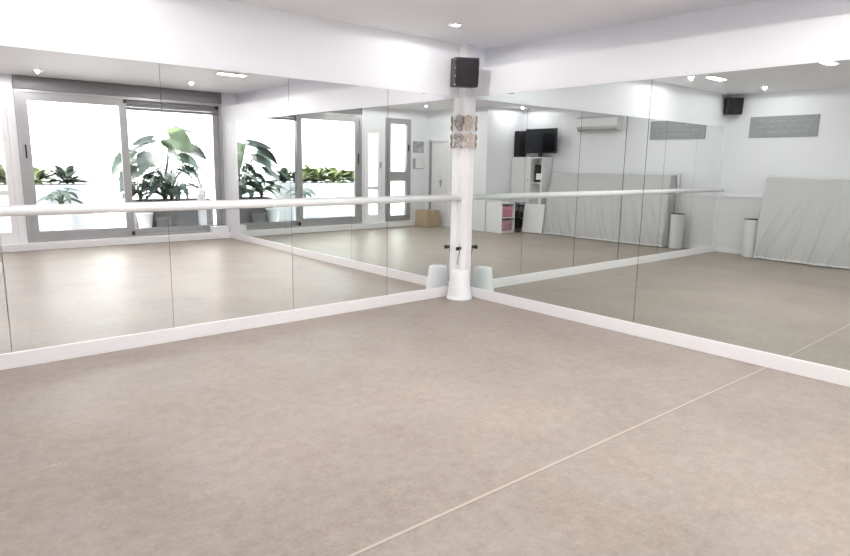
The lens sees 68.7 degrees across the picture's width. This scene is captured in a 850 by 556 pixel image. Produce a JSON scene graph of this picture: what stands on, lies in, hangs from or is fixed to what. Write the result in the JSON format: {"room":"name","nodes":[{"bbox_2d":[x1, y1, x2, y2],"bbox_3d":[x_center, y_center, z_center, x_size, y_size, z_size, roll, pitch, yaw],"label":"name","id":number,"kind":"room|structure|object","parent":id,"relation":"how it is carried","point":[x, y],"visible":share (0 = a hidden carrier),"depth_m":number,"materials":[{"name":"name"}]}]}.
{"room":"exercise studio","nodes":[
{"label":"exercise studio","id":0,"kind":"room"},
{"bbox_2d":[0,0,484,348],"bbox_3d":[-1.947,-0.896,5.279,7.500,2.810,0.200,-8,14,-40],"label":"wall","id":1,"kind":"structure","parent":0,"point":[225,35],"depth_m":5.21,"materials":[{"name":"paint"}]},
{"bbox_2d":[0,246,11,353],"bbox_3d":[-3.362,-0.455,3.981,1.025,2.132,0.008,-8,14,-40],"label":"mirror panel","id":2,"kind":"object","parent":1,"relation":"attached to","point":[5,342],"visible":1,"depth_m":4.44,"materials":[{"name":"white metal"}]},
{"bbox_2d":[0,45,173,351],"bbox_3d":[-2.534,-0.569,4.680,1.145,2.132,0.008,-8,13,-40],"label":"mirror panel","id":3,"kind":"object","parent":1,"relation":"attached to","point":[76,129],"visible":1,"depth_m":4.64,"materials":[{"name":"white metal"}]},
{"bbox_2d":[0,286,447,370],"bbox_3d":[-2.121,0.477,5.242,6.500,0.115,0.032,-8,14,-40],"label":"baseboard","id":4,"kind":"structure","parent":1,"relation":"attached to","point":[12,360],"depth_m":5.35,"materials":[{"name":"white paint"}]},
{"bbox_2d":[159,63,292,327],"bbox_3d":[-1.671,-0.688,5.408,1.115,2.132,0.008,-8,13,-40],"label":"mirror panel","id":5,"kind":"object","parent":1,"relation":"attached to","point":[226,133],"visible":1,"depth_m":5.37,"materials":[{"name":"white metal"}]},
{"bbox_2d":[0,195,461,216],"bbox_3d":[-2.038,-0.579,5.034,6.380,0.068,0.097,-8,14,-40],"label":"ballet barre","id":6,"kind":"object","parent":1,"relation":"attached to","point":[209,205],"visible":1,"depth_m":5.15,"materials":[{"name":"white paint"}]},
{"bbox_2d":[288,78,387,309],"bbox_3d":[-0.820,-0.805,6.126,1.115,2.132,0.008,-8,14,-40],"label":"mirror panel","id":7,"kind":"object","parent":1,"relation":"attached to","point":[338,133],"visible":1,"depth_m":6.08,"materials":[{"name":"white metal"}]},
{"bbox_2d":[387,89,453,294],"bbox_3d":[-0.049,-0.911,6.777,0.905,2.132,0.008,-8,14,-40],"label":"mirror panel","id":8,"kind":"object","parent":1,"relation":"attached to","point":[420,125],"visible":0.93,"depth_m":6.75,"materials":[{"name":"white metal"}]},
{"bbox_2d":[0,296,849,555],"bbox_3d":[0.162,1.094,2.715,7.000,0.120,7.350,-8,14,-40],"label":"floor","id":9,"kind":"structure","parent":0,"point":[440,426],"depth_m":3.35,"materials":[{"name":"laminate"}]},
{"bbox_2d":[446,269,471,300],"bbox_3d":[0.394,0.071,7.098,0.292,0.331,0.292,-8,14,-40],"label":"plastic tub","id":10,"kind":"object","parent":9,"relation":"on","point":[459,289],"visible":1,"depth_m":7.00,"materials":[{"name":"white plastic"}]},
{"bbox_2d":[449,43,475,279],"bbox_3d":[0.426,-1.177,7.030,0.189,2.810,0.189,-8,14,-40],"label":"pillar","id":11,"kind":"structure","parent":9,"relation":"on","point":[464,104],"depth_m":7.07,"materials":[{"name":"white paint"}]},
{"bbox_2d":[453,133,463,147],"bbox_3d":[0.371,-1.529,6.940,0.122,0.168,0.032,2,10,7],"label":"scroll ornament","id":12,"kind":"object","parent":11,"relation":"attached to","point":[455,134],"visible":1,"depth_m":6.93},
{"bbox_2d":[454,115,463,130],"bbox_3d":[0.378,-1.720,6.905,0.112,0.177,0.031,2,10,7],"label":"scroll ornament","id":13,"kind":"object","parent":11,"relation":"attached to","point":[456,120],"visible":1,"depth_m":6.90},
{"bbox_2d":[456,243,461,263],"bbox_3d":[0.383,-0.273,7.157,0.054,0.256,0.090,5,11,20],"label":"clamp","id":14,"kind":"object","parent":11,"relation":"attached to","point":[459,247],"visible":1,"depth_m":7.14,"materials":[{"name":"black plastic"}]},
{"bbox_2d":[450,57,479,87],"bbox_3d":[0.401,-2.170,6.621,0.260,0.303,0.444,-1,10,-10],"label":"loudspeaker","id":15,"kind":"object","parent":11,"relation":"attached to","point":[464,70],"visible":1,"depth_m":6.42,"materials":[{"name":"black plastic"}]},
{"bbox_2d":[464,115,473,130],"bbox_3d":[0.487,-1.717,6.897,0.112,0.177,0.031,1,10,2],"label":"scroll ornament","id":16,"kind":"object","parent":11,"relation":"attached to","point":[468,116],"visible":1,"depth_m":6.89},
{"bbox_2d":[464,134,473,148],"bbox_3d":[0.488,-1.525,6.932,0.122,0.168,0.032,1,10,2],"label":"scroll ornament","id":17,"kind":"object","parent":11,"relation":"attached to","point":[469,136],"visible":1,"depth_m":6.92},
{"bbox_2d":[228,0,758,48],"bbox_3d":[0.400,-1.829,2.348,7.500,0.150,7.350,-8,14,-40],"label":"ceiling","id":18,"kind":"structure","parent":0,"point":[487,24],"depth_m":5.46,"materials":[{"name":"paint"}]},
{"bbox_2d":[449,23,462,26],"bbox_3d":[0.294,-2.396,5.904,0.140,0.012,0.140,-8,14,-40],"label":"recessed light","id":19,"kind":"object","parent":18,"relation":"in","point":[452,24],"visible":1,"depth_m":5.88,"materials":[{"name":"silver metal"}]},
{"bbox_2d":[471,0,849,321],"bbox_3d":[3.025,-0.713,4.719,0.700,2.810,7.150,-8,14,-40],"label":"wall","id":20,"kind":"structure","parent":0,"point":[761,33],"depth_m":5.20,"materials":[{"name":"paint"}]},
{"bbox_2d":[470,79,651,322],"bbox_3d":[1.231,-0.796,6.264,0.008,2.132,2.105,-8,14,-40],"label":"mirror panel","id":21,"kind":"object","parent":20,"relation":"attached to","point":[559,178],"visible":1,"depth_m":6.11,"materials":[{"name":"white metal"}]},
{"bbox_2d":[470,287,849,386],"bbox_3d":[2.475,0.594,5.013,0.032,0.115,6.180,-8,14,-40],"label":"baseboard","id":22,"kind":"structure","parent":20,"relation":"attached to","point":[825,373],"depth_m":5.30,"materials":[{"name":"white paint"}]},
{"bbox_2d":[633,59,849,370],"bbox_3d":[2.599,-0.488,4.693,0.008,2.132,2.095,-8,14,-40],"label":"mirror panel","id":23,"kind":"object","parent":20,"relation":"attached to","point":[745,233],"visible":1,"depth_m":4.77,"materials":[{"name":"white metal"}]}
]}

